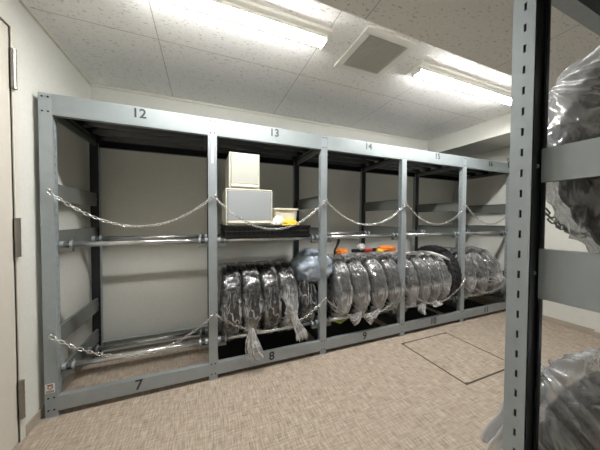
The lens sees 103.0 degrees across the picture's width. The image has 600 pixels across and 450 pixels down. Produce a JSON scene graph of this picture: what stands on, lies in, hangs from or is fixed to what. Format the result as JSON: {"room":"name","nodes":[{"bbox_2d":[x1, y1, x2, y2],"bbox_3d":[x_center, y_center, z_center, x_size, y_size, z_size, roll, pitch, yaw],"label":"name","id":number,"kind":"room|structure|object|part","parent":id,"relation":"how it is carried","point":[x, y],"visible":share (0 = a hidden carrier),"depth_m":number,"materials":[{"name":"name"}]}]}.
{"room":"storage room","nodes":[
{"label":"storage room","id":0,"kind":"room"},
{"bbox_2d":[0,0,91,442],"bbox_3d":[-1.290,-0.015,0.657,0.100,2.348,3.060,0,1,-22],"label":"wall","id":1,"kind":"structure","parent":0,"point":[42,66],"depth_m":1.41,"materials":[{"name":"paint"}]},
{"bbox_2d":[0,9,25,449],"bbox_3d":[-1.302,0.066,0.833,0.109,2.177,0.922,0,1,-22],"label":"door","id":2,"kind":"structure","parent":1,"relation":"in","point":[9,412],"depth_m":1.20,"materials":[{"name":"white paint"}]},
{"bbox_2d":[18,0,91,85],"bbox_3d":[-1.496,-1.195,1.303,0.014,0.022,1.652,0,1,-22],"label":"trim","id":3,"kind":"structure","parent":1,"relation":"attached to","point":[24,4],"depth_m":1.52,"materials":[{"name":"white paint"}]},
{"bbox_2d":[26,356,90,436],"bbox_3d":[-1.649,1.102,1.705,0.008,0.060,0.903,0,1,-22],"label":"baseboard","id":4,"kind":"structure","parent":1,"relation":"attached to","point":[40,413],"depth_m":1.41,"materials":[{"name":"beige plastic"}]},
{"bbox_2d":[91,86,454,339],"bbox_3d":[0.307,-0.066,3.005,4.820,2.348,0.100,0,1,-22],"label":"wall","id":5,"kind":"structure","parent":0,"point":[147,289],"depth_m":2.38,"materials":[{"name":"paint"}]},
{"bbox_2d":[92,83,428,142],"bbox_3d":[0.059,-1.226,2.815,4.003,0.020,0.012,0,1,-22],"label":"trim","id":6,"kind":"structure","parent":5,"relation":"attached to","point":[93,84],"depth_m":2.53,"materials":[{"name":"white paint"}]},
{"bbox_2d":[24,0,550,140],"bbox_3d":[0.903,-1.242,1.511,4.820,0.080,3.260,0,1,-22],"label":"ceiling","id":7,"kind":"structure","parent":0,"point":[159,47],"depth_m":1.83,"materials":[{"name":"tile"}]},
{"bbox_2d":[161,0,332,49],"bbox_3d":[-0.365,-1.173,1.321,1.165,0.058,0.160,0,1,-22],"label":"ceiling light","id":8,"kind":"object","parent":7,"relation":"attached to","point":[248,13],"visible":1,"depth_m":1.35,"materials":[{"name":"white plastic"}]},
{"bbox_3d":[-0.363,-1.172,1.316,1.105,0.024,0.084,0,1,-22],"label":"rail","id":9,"kind":"part","parent":8,"relation":"part of","materials":[{"name":"white ceramic"}]},
{"bbox_2d":[334,25,418,78],"bbox_3d":[0.524,-1.199,1.694,0.410,0.017,0.410,0,1,-22],"label":"ceiling vent","id":10,"kind":"object","parent":7,"relation":"in","point":[375,50],"visible":1,"depth_m":1.66,"materials":[{"name":"white metal"}]},
{"bbox_2d":[344,36,406,72],"bbox_3d":[0.524,-1.196,1.694,0.310,0.010,0.294,0,1,-22],"label":"grille","id":11,"kind":"object","parent":10,"relation":"attached to","point":[374,54],"depth_m":1.68,"materials":[{"name":"white metal"}]},
{"bbox_2d":[406,60,510,105],"bbox_3d":[1.468,-1.184,2.061,1.300,0.058,0.160,0,1,-22],"label":"ceiling light","id":12,"kind":"object","parent":7,"relation":"attached to","point":[424,70],"visible":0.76,"depth_m":1.96,"materials":[{"name":"white plastic"}]},
{"bbox_3d":[1.471,-1.182,2.056,1.240,0.024,0.084,0,1,-22],"label":"rail","id":13,"kind":"part","parent":12,"relation":"part of","materials":[{"name":"white ceramic"}]},
{"bbox_2d":[476,65,499,75],"bbox_3d":[1.469,-1.196,1.819,0.210,0.021,0.210,0,1,-22],"label":"fluorescent light","id":14,"kind":"object","parent":7,"relation":"attached to","point":[482,70],"visible":0.45,"depth_m":1.85,"materials":[{"name":"white plastic"}]},
{"bbox_2d":[12,298,599,449],"bbox_3d":[0.893,1.176,1.570,4.820,0.060,3.260,0,1,-22],"label":"floor","id":15,"kind":"structure","parent":0,"point":[376,394],"depth_m":1.54,"materials":[{"name":"carpet"}]},
{"bbox_2d":[218,329,315,373],"bbox_3d":[-0.344,1.122,2.236,0.802,0.006,0.595,0,1,-22],"label":"sheet","id":16,"kind":"object","parent":15,"relation":"on","point":[236,347],"visible":0.5,"depth_m":2.23,"materials":[{"name":"black plastic"}]},
{"bbox_2d":[38,91,508,419],"bbox_3d":[0.493,0.170,2.557,4.576,1.900,0.707,0,1,-22],"label":"rack","id":17,"kind":"object","parent":15,"relation":"on","point":[107,125],"visible":0.83,"depth_m":1.97,"materials":[{"name":"metal"}]},
{"bbox_3d":[-1.475,0.190,1.412,0.068,1.900,0.054,0,1,-22],"label":"post","id":18,"kind":"part","parent":17,"relation":"part of","materials":[{"name":"metal"}]},
{"bbox_3d":[-1.589,-0.704,1.694,0.022,0.107,0.640,0,1,-22],"label":"plate","id":19,"kind":"part","parent":17,"relation":"part of","materials":[{"name":"paint"}]},
{"bbox_3d":[-1.591,-0.204,1.707,0.022,0.107,0.640,0,1,-22],"label":"plate","id":20,"kind":"part","parent":17,"relation":"part of","materials":[{"name":"paint"}]},
{"bbox_3d":[-1.592,0.081,1.714,0.022,0.107,0.640,0,1,-22],"label":"plate","id":21,"kind":"part","parent":17,"relation":"part of","materials":[{"name":"paint"}]},
{"bbox_3d":[-1.595,0.676,1.728,0.022,0.107,0.640,0,1,-22],"label":"plate","id":22,"kind":"part","parent":17,"relation":"part of","materials":[{"name":"paint"}]},
{"bbox_3d":[-1.596,0.940,1.734,0.022,0.107,0.640,0,1,-22],"label":"plate","id":23,"kind":"part","parent":17,"relation":"part of","materials":[{"name":"paint"}]},
{"bbox_3d":[-1.719,0.174,2.016,0.068,1.900,0.054,0,1,-22],"label":"post","id":24,"kind":"part","parent":17,"relation":"part of","materials":[{"name":"metal"}]},
{"bbox_2d":[45,188,212,227],"bbox_3d":[-1.042,-0.098,1.539,0.900,0.228,0.028,0,1,-22],"label":"chain","id":25,"kind":"object","parent":17,"relation":"hanging from","point":[47,189],"visible":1,"depth_m":1.50,"materials":[{"name":"silver metal"}]},
{"bbox_2d":[48,314,212,357],"bbox_3d":[-1.045,0.744,1.558,0.900,0.222,0.028,0,1,-22],"label":"chain","id":26,"kind":"object","parent":17,"relation":"hanging from","point":[211,315],"visible":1,"depth_m":1.51,"materials":[{"name":"silver metal"}]},
{"bbox_3d":[-1.176,-0.706,1.861,0.870,0.047,0.628,0,1,-22],"label":"deck panel","id":27,"kind":"part","parent":17,"relation":"part of","materials":[{"name":"black metal"}]},
{"bbox_3d":[-0.883,0.169,2.354,0.068,1.900,0.054,0,1,-22],"label":"post","id":28,"kind":"part","parent":17,"relation":"part of","materials":[{"name":"metal"}]},
{"bbox_3d":[-0.639,0.185,1.749,0.068,1.900,0.054,0,1,-22],"label":"post","id":29,"kind":"part","parent":17,"relation":"part of","materials":[{"name":"metal"}]},
{"bbox_2d":[217,262,242,341],"bbox_3d":[-0.616,0.651,2.053,0.194,0.657,0.651,0,1,-22],"label":"tyre","id":30,"kind":"object","parent":17,"relation":"on","point":[229,290],"visible":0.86,"depth_m":1.83,"materials":[{"name":"rubber"}]},
{"bbox_2d":[236,261,263,360],"bbox_3d":[-0.462,0.681,2.086,0.193,0.719,0.704,0,1,-22],"label":"tyre","id":31,"kind":"object","parent":17,"relation":"on","point":[252,309],"visible":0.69,"depth_m":1.86,"materials":[{"name":"rubber"}]},
{"bbox_2d":[220,224,310,237],"bbox_3d":[-0.325,0.043,2.127,0.710,0.092,0.470,0,1,-22],"label":"crate","id":32,"kind":"object","parent":17,"relation":"on","point":[227,231],"visible":0.91,"depth_m":1.90,"materials":[{"name":"black plastic"}]},
{"bbox_2d":[222,188,271,224],"bbox_3d":[-0.464,-0.143,2.045,0.362,0.281,0.410,0,1,-22],"label":"box","id":33,"kind":"object","parent":32,"relation":"on","point":[253,206],"visible":0.95,"depth_m":1.86,"materials":[{"name":"beige plastic"}]},
{"bbox_2d":[225,152,258,189],"bbox_3d":[-0.497,-0.422,2.019,0.231,0.275,0.390,0,1,-22],"label":"box","id":34,"kind":"object","parent":33,"relation":"on","point":[241,169],"visible":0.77,"depth_m":1.84,"materials":[{"name":"beige plastic"}]},
{"bbox_3d":[-0.427,-0.429,1.846,0.205,0.223,0.010,0,1,-22],"label":"drawer","id":35,"kind":"part","parent":34,"relation":"part of","materials":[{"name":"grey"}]},
{"bbox_2d":[272,215,282,224],"bbox_3d":[-0.180,-0.039,1.941,0.106,0.080,0.053,0,1,-22],"label":"film","id":36,"kind":"object","parent":32,"relation":"on","point":[277,220],"visible":0.85,"depth_m":1.93,"materials":[{"name":"white plastic"}]},
{"bbox_2d":[272,208,297,220],"bbox_3d":[-0.163,-0.073,2.125,0.242,0.140,0.302,0,1,-22],"label":"tub","id":37,"kind":"object","parent":32,"relation":"on","point":[285,213],"visible":0.59,"depth_m":1.99,"materials":[{"name":"beige plastic"}]},
{"bbox_2d":[282,219,298,224],"bbox_3d":[-0.092,-0.024,1.978,0.199,0.050,0.069,0,1,-22],"label":"cloth","id":38,"kind":"object","parent":32,"relation":"on","point":[288,221],"visible":0.8,"depth_m":1.96,"materials":[{"name":"yellow fabric"}]},
{"bbox_3d":[-0.340,-0.711,2.199,0.870,0.047,0.628,0,1,-22],"label":"deck panel","id":39,"kind":"part","parent":17,"relation":"part of","materials":[{"name":"black metal"}]},
{"bbox_2d":[254,261,281,334],"bbox_3d":[-0.329,0.651,2.168,0.197,0.650,0.650,0,1,-22],"label":"tyre","id":40,"kind":"object","parent":17,"relation":"on","point":[270,292],"visible":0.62,"depth_m":1.93,"materials":[{"name":"rubber"}]},
{"bbox_2d":[213,299,323,331],"bbox_3d":[-0.209,0.736,1.895,0.900,0.216,0.028,0,1,-22],"label":"chain","id":41,"kind":"object","parent":17,"relation":"hanging from","point":[235,325],"visible":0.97,"depth_m":1.86,"materials":[{"name":"silver metal"}]},
{"bbox_2d":[213,195,324,229],"bbox_3d":[-0.206,-0.088,1.877,0.900,0.258,0.027,0,1,-22],"label":"chain","id":42,"kind":"object","parent":17,"relation":"hanging from","point":[214,196],"visible":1,"depth_m":1.85,"materials":[{"name":"silver metal"}]},
{"bbox_2d":[271,259,307,341],"bbox_3d":[-0.160,0.644,2.206,0.218,0.644,0.698,0,1,-22],"label":"tyre","id":43,"kind":"object","parent":17,"relation":"on","point":[288,284],"visible":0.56,"depth_m":1.97,"materials":[{"name":"rubber"}]},
{"bbox_3d":[-0.047,0.165,2.691,0.068,1.900,0.054,0,1,-22],"label":"post","id":44,"kind":"part","parent":17,"relation":"part of","materials":[{"name":"metal"}]},
{"bbox_2d":[295,278,316,322],"bbox_3d":[-0.017,0.676,2.308,0.198,0.570,0.571,0,2,-25],"label":"tyre","id":45,"kind":"object","parent":17,"relation":"on","point":[307,300],"visible":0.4,"depth_m":2.10,"materials":[{"name":"rubber"}]},
{"bbox_2d":[291,249,331,282],"bbox_3d":[0.109,0.385,2.245,0.425,0.337,0.424,0,1,-22],"label":"cloth bundle","id":46,"kind":"object","parent":45,"relation":"on","point":[306,267],"visible":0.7,"depth_m":2.12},
{"bbox_3d":[0.083,-0.714,2.369,0.022,0.107,0.640,0,1,-22],"label":"plate","id":47,"kind":"part","parent":17,"relation":"part of","materials":[{"name":"paint"}]},
{"bbox_3d":[0.081,-0.214,2.382,0.022,0.107,0.640,0,1,-22],"label":"plate","id":48,"kind":"part","parent":17,"relation":"part of","materials":[{"name":"paint"}]},
{"bbox_3d":[0.080,0.071,2.389,0.022,0.107,0.640,0,1,-22],"label":"plate","id":49,"kind":"part","parent":17,"relation":"part of","materials":[{"name":"paint"}]},
{"bbox_3d":[0.197,0.180,2.087,0.068,1.900,0.054,0,1,-22],"label":"post","id":50,"kind":"part","parent":17,"relation":"part of","materials":[{"name":"metal"}]},
{"bbox_2d":[315,254,353,322],"bbox_3d":[0.309,0.629,2.422,0.213,0.672,0.671,0,1,-19],"label":"tyre","id":51,"kind":"object","parent":17,"relation":"on","point":[342,293],"visible":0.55,"depth_m":2.18,"materials":[{"name":"rubber"}]},
{"bbox_2d":[333,234,339,256],"bbox_3d":[0.376,0.215,2.510,0.086,0.237,0.092,0,1,-22],"label":"strap","id":52,"kind":"object","parent":17,"relation":"hanging from","point":[338,240],"visible":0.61,"depth_m":2.48,"materials":[{"name":"black plastic"}]},
{"bbox_3d":[0.496,-0.715,2.536,0.870,0.047,0.628,0,1,-22],"label":"deck panel","id":53,"kind":"part","parent":17,"relation":"part of","materials":[{"name":"black metal"}]},
{"bbox_2d":[329,253,370,325],"bbox_3d":[0.467,0.624,2.487,0.241,0.669,0.671,0,1,-20],"label":"tyre","id":54,"kind":"object","parent":17,"relation":"on","point":[359,276],"visible":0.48,"depth_m":2.23,"materials":[{"name":"plastic"}]},
{"bbox_2d":[333,248,347,254],"bbox_3d":[0.438,0.280,2.548,0.171,0.062,0.116,0,1,-22],"label":"cloth","id":55,"kind":"object","parent":54,"relation":"on","point":[339,251],"visible":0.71,"depth_m":2.51,"materials":[{"name":"orange fabric"}]},
{"bbox_3d":[0.789,0.160,3.029,0.068,1.900,0.054,0,1,-22],"label":"post","id":56,"kind":"part","parent":17,"relation":"part of","materials":[{"name":"metal"}]},
{"bbox_2d":[324,291,401,317],"bbox_3d":[0.627,0.744,2.233,0.900,0.241,0.028,0,1,-22],"label":"chain","id":57,"kind":"object","parent":17,"relation":"hanging from","point":[401,291],"visible":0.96,"depth_m":2.22,"materials":[{"name":"silver metal"}]},
{"bbox_2d":[325,199,404,225],"bbox_3d":[0.630,-0.107,2.214,0.900,0.229,0.028,0,1,-22],"label":"chain","id":58,"kind":"object","parent":17,"relation":"hanging from","point":[326,200],"visible":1,"depth_m":2.17,"materials":[{"name":"silver metal"}]},
{"bbox_2d":[352,252,387,324],"bbox_3d":[0.664,0.627,2.556,0.281,0.664,0.692,0,1,-13],"label":"tyre","id":59,"kind":"object","parent":17,"relation":"on","point":[378,292],"visible":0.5,"depth_m":2.31,"materials":[{"name":"rubber"}]},
{"bbox_2d":[351,248,376,252],"bbox_3d":[0.717,0.281,2.660,0.323,0.045,0.029,0,1,-19],"label":"strap","id":60,"kind":"object","parent":59,"relation":"on","point":[369,249],"visible":0.88,"depth_m":2.65,"materials":[{"name":"black plastic"}]},
{"bbox_2d":[357,243,364,249],"bbox_3d":[0.681,0.246,2.645,0.093,0.088,0.074,0,1,-22],"label":"film","id":61,"kind":"object","parent":60,"relation":"on","point":[361,246],"visible":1,"depth_m":2.63,"materials":[{"name":"white plastic"}]},
{"bbox_3d":[0.916,0.066,2.726,0.022,0.107,0.640,0,1,-22],"label":"plate","id":62,"kind":"part","parent":17,"relation":"part of","materials":[{"name":"paint"}]},
{"bbox_3d":[0.917,-0.219,2.719,0.022,0.107,0.640,0,1,-22],"label":"plate","id":63,"kind":"part","parent":17,"relation":"part of","materials":[{"name":"paint"}]},
{"bbox_3d":[0.919,-0.719,2.707,0.022,0.107,0.640,0,1,-22],"label":"plate","id":64,"kind":"part","parent":17,"relation":"part of","materials":[{"name":"paint"}]},
{"bbox_2d":[366,251,403,313],"bbox_3d":[0.834,0.625,2.640,0.220,0.667,0.666,0,2,-24],"label":"tyre","id":65,"kind":"object","parent":17,"relation":"on","point":[388,264],"visible":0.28,"depth_m":2.39,"materials":[{"name":"plastic"}]},
{"bbox_3d":[0.912,0.926,2.747,0.022,0.107,0.640,0,1,-22],"label":"plate","id":66,"kind":"part","parent":17,"relation":"part of","materials":[{"name":"paint"}]},
{"bbox_3d":[1.033,0.175,2.424,0.068,1.900,0.054,0,1,-22],"label":"post","id":67,"kind":"part","parent":17,"relation":"part of","materials":[{"name":"metal"}]},
{"bbox_2d":[385,252,418,308],"bbox_3d":[1.073,0.636,2.717,0.195,0.650,0.666,0,1,-19],"label":"tyre","id":68,"kind":"object","parent":17,"relation":"on","point":[411,276],"visible":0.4,"depth_m":2.47,"materials":[{"name":"plastic"}]},
{"bbox_2d":[377,245,396,251],"bbox_3d":[1.021,0.273,2.806,0.280,0.068,0.137,0,1,-22],"label":"cloth","id":69,"kind":"object","parent":68,"relation":"on","point":[387,248],"visible":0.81,"depth_m":2.75,"materials":[{"name":"orange fabric"}]},
{"bbox_2d":[406,252,423,254],"bbox_3d":[1.241,0.314,2.648,0.263,0.037,0.036,0,1,-2],"label":"film","id":70,"kind":"object","parent":68,"relation":"on","point":[407,253],"visible":0.71,"depth_m":2.64,"materials":[{"name":"white plastic"}]},
{"bbox_3d":[1.332,-0.720,2.874,0.870,0.047,0.628,0,1,-22],"label":"deck panel","id":71,"kind":"part","parent":17,"relation":"part of","materials":[{"name":"black metal"}]},
{"bbox_2d":[395,251,430,314],"bbox_3d":[1.230,0.635,2.781,0.209,0.650,0.676,0,1,-19],"label":"tyre","id":72,"kind":"object","parent":17,"relation":"on","point":[424,277],"visible":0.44,"depth_m":2.54,"materials":[{"name":"rubber"}]},
{"bbox_3d":[1.625,0.155,3.366,0.068,1.900,0.054,0,1,-22],"label":"post","id":73,"kind":"part","parent":17,"relation":"part of","materials":[{"name":"metal"}]},
{"bbox_2d":[408,251,442,306],"bbox_3d":[1.388,0.634,2.847,0.198,0.642,0.668,0,1,-16],"label":"tyre","id":74,"kind":"object","parent":17,"relation":"on","point":[436,279],"visible":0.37,"depth_m":2.60,"materials":[{"name":"plastic"}]},
{"bbox_2d":[404,280,464,303],"bbox_3d":[1.463,0.734,2.570,0.900,0.231,0.028,0,1,-22],"label":"chain","id":75,"kind":"object","parent":17,"relation":"hanging from","point":[405,288],"visible":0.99,"depth_m":2.56,"materials":[{"name":"silver metal"}]},
{"bbox_2d":[405,203,465,224],"bbox_3d":[1.466,-0.112,2.552,0.900,0.229,0.028,0,1,-22],"label":"chain","id":76,"kind":"object","parent":17,"relation":"hanging from","point":[407,205],"visible":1,"depth_m":2.53,"materials":[{"name":"silver metal"}]},
{"bbox_2d":[420,250,451,303],"bbox_3d":[1.530,0.629,2.913,0.198,0.634,0.651,0,1,-15],"label":"tyre","id":77,"kind":"object","parent":17,"relation":"on","point":[446,280],"visible":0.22,"depth_m":2.65,"materials":[{"name":"rubber"}]},
{"bbox_2d":[422,251,449,260],"bbox_3d":[1.540,0.347,2.689,0.317,0.117,0.042,0,1,-1],"label":"film","id":78,"kind":"object","parent":77,"relation":"on","point":[427,252],"visible":1,"depth_m":2.68,"materials":[{"name":"white plastic"}]},
{"bbox_3d":[1.755,-0.724,3.045,0.022,0.107,0.640,0,1,-22],"label":"plate","id":79,"kind":"part","parent":17,"relation":"part of","materials":[{"name":"paint"}]},
{"bbox_3d":[1.752,0.061,3.063,0.022,0.107,0.640,0,1,-22],"label":"plate","id":80,"kind":"part","parent":17,"relation":"part of","materials":[{"name":"paint"}]},
{"bbox_3d":[1.753,-0.224,3.057,0.022,0.107,0.640,0,1,-22],"label":"plate","id":81,"kind":"part","parent":17,"relation":"part of","materials":[{"name":"paint"}]},
{"bbox_2d":[416,245,461,297],"bbox_3d":[1.659,0.587,2.978,0.150,0.670,0.670,0,1,-19],"label":"tyre","id":82,"kind":"object","parent":17,"relation":"on","point":[454,268],"visible":0.35,"depth_m":2.71,"materials":[{"name":"rubber"}]},
{"bbox_3d":[1.748,0.921,3.084,0.022,0.107,0.640,0,1,-22],"label":"plate","id":83,"kind":"part","parent":17,"relation":"part of","materials":[{"name":"paint"}]},
{"bbox_3d":[2.461,0.150,3.704,0.068,1.900,0.054,0,1,-22],"label":"post","id":84,"kind":"part","parent":17,"relation":"part of","materials":[{"name":"metal"}]},
{"bbox_2d":[443,247,476,299],"bbox_3d":[1.912,0.625,3.070,0.242,0.679,0.680,0,1,-13],"label":"tyre","id":85,"kind":"object","parent":17,"relation":"on","point":[469,267],"visible":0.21,"depth_m":2.80,"materials":[{"name":"rubber"}]},
{"bbox_3d":[1.869,0.171,2.762,0.068,1.900,0.054,0,1,-22],"label":"post","id":86,"kind":"part","parent":17,"relation":"part of","materials":[{"name":"metal"}]},
{"bbox_3d":[2.168,-0.725,3.211,0.870,0.047,0.628,0,1,-22],"label":"deck panel","id":87,"kind":"part","parent":17,"relation":"part of","materials":[{"name":"black metal"}]},
{"bbox_2d":[452,247,489,298],"bbox_3d":[2.116,0.627,3.155,0.240,0.670,0.674,0,1,-16],"label":"tyre","id":88,"kind":"object","parent":17,"relation":"on","point":[482,272],"visible":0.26,"depth_m":2.90,"materials":[{"name":"rubber"}]},
{"bbox_2d":[465,246,505,295],"bbox_3d":[2.343,0.624,3.233,0.250,0.671,0.704,0,1,-19],"label":"tyre","id":89,"kind":"object","parent":17,"relation":"on","point":[495,279],"visible":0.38,"depth_m":2.99,"materials":[{"name":"plastic"}]},
{"bbox_3d":[2.588,0.056,3.401,0.022,0.107,0.640,0,1,-22],"label":"plate","id":90,"kind":"part","parent":17,"relation":"part of","materials":[{"name":"paint"}]},
{"bbox_2d":[465,279,506,292],"bbox_3d":[2.300,0.720,2.908,0.900,0.212,0.028,0,1,-22],"label":"chain","id":91,"kind":"object","parent":17,"relation":"hanging from","point":[465,279],"visible":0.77,"depth_m":2.92,"materials":[{"name":"silver metal"}]},
{"bbox_3d":[2.589,-0.229,3.394,0.022,0.107,0.640,0,1,-22],"label":"plate","id":92,"kind":"part","parent":17,"relation":"part of","materials":[{"name":"paint"}]},
{"bbox_2d":[465,205,507,224],"bbox_3d":[2.302,-0.117,2.889,0.900,0.229,0.028,0,1,-22],"label":"chain","id":93,"kind":"object","parent":17,"relation":"hanging from","point":[467,207],"visible":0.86,"depth_m":2.84,"materials":[{"name":"silver metal"}]},
{"bbox_3d":[2.591,-0.728,3.382,0.022,0.107,0.640,0,1,-22],"label":"plate","id":94,"kind":"part","parent":17,"relation":"part of","materials":[{"name":"paint"}]},
{"bbox_3d":[2.584,0.916,3.422,0.022,0.107,0.640,0,1,-22],"label":"plate","id":95,"kind":"part","parent":17,"relation":"part of","materials":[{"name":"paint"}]},
{"bbox_3d":[2.705,0.166,3.099,0.068,1.900,0.054,0,1,-22],"label":"post","id":96,"kind":"part","parent":17,"relation":"part of","materials":[{"name":"metal"}]},
{"bbox_2d":[304,317,394,349],"bbox_3d":[0.492,1.117,2.574,0.802,0.006,0.595,0,1,-22],"label":"sheet","id":97,"kind":"object","parent":15,"relation":"on","point":[335,329],"visible":0.43,"depth_m":2.59,"materials":[{"name":"black plastic"}]},
{"bbox_2d":[373,306,452,331],"bbox_3d":[1.328,1.112,2.911,0.802,0.006,0.595,0,1,-22],"label":"sheet","id":98,"kind":"object","parent":15,"relation":"on","point":[410,314],"visible":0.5,"depth_m":2.90,"materials":[{"name":"black plastic"}]},
{"bbox_2d":[401,332,504,384],"bbox_3d":[1.359,1.133,2.102,0.610,0.003,0.610,0,1,-22],"label":"floor hatch","id":99,"kind":"object","parent":15,"relation":"on","point":[468,363],"visible":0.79,"depth_m":2.04,"materials":[{"name":"brown carpet"}]},
{"bbox_2d":[427,299,500,318],"bbox_3d":[2.164,1.107,3.249,0.802,0.006,0.595,0,1,-22],"label":"sheet","id":100,"kind":"object","parent":15,"relation":"on","point":[444,308],"visible":0.29,"depth_m":3.23,"materials":[{"name":"black"}]},
{"bbox_2d":[502,0,599,449],"bbox_3d":[1.945,0.218,0.810,2.773,1.900,0.706,0,1,-22],"label":"rack","id":101,"kind":"object","parent":15,"relation":"on","point":[536,274],"visible":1,"depth_m":0.58,"materials":[{"name":"metal"}]},
{"bbox_3d":[0.569,0.217,0.606,0.068,1.900,0.054,0,1,-22],"label":"post","id":102,"kind":"part","parent":101,"relation":"part of","materials":[{"name":"metal"}]},
{"bbox_2d":[507,158,568,233],"bbox_3d":[0.976,-0.070,0.806,0.894,0.231,0.033,0,1,-22],"label":"chain","id":103,"kind":"object","parent":101,"relation":"hanging from","point":[559,226],"visible":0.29,"depth_m":0.74,"materials":[{"name":"grey metal"}]},
{"bbox_2d":[481,347,599,449],"bbox_3d":[0.847,0.610,0.395,0.316,0.785,0.852,0,1,-22],"label":"tyre","id":104,"kind":"object","parent":101,"relation":"on","point":[569,419],"visible":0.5,"depth_m":0.60,"materials":[{"name":"plastic"}]},
{"bbox_3d":[0.704,0.126,0.306,0.022,0.122,0.638,0,1,-22],"label":"plate","id":105,"kind":"part","parent":101,"relation":"part of","materials":[{"name":"paint"}]},
{"bbox_3d":[0.705,-0.137,0.300,0.022,0.080,0.638,0,1,-22],"label":"plate","id":106,"kind":"part","parent":101,"relation":"part of","materials":[{"name":"paint"}]},
{"bbox_2d":[546,44,599,252],"bbox_3d":[0.869,-0.170,0.351,0.282,0.741,0.748,0,1,-22],"label":"tyre","id":107,"kind":"object","parent":101,"relation":"on","point":[574,101],"visible":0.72,"depth_m":0.58,"materials":[{"name":"plastic"}]},
{"bbox_2d":[453,147,599,332],"bbox_3d":[3.054,-0.040,2.411,0.170,2.348,3.060,0,1,-22],"label":"wall","id":108,"kind":"structure","parent":0,"point":[491,190],"depth_m":3.22,"materials":[{"name":"paint"}]},
{"bbox_2d":[315,0,599,90],"bbox_3d":[1.212,-1.078,0.749,4.620,0.208,1.408,0,1,-22],"label":"ceiling","id":109,"kind":"structure","parent":108,"relation":"attached to","point":[478,31],"depth_m":1.19,"materials":[{"name":"tile"}]},
{"bbox_2d":[428,113,510,156],"bbox_3d":[2.501,-1.125,2.919,0.603,0.208,1.652,0,1,-22],"label":"beam","id":110,"kind":"structure","parent":108,"relation":"attached to","point":[494,134],"depth_m":3.04,"materials":[{"name":"paint"}]},
{"bbox_2d":[471,297,599,338],"bbox_3d":[3.001,1.104,2.415,0.078,0.060,3.052,0,1,-22],"label":"baseboard","id":111,"kind":"structure","parent":108,"relation":"attached to","point":[545,318],"depth_m":2.65,"materials":[{"name":"beige plastic"}]}
]}

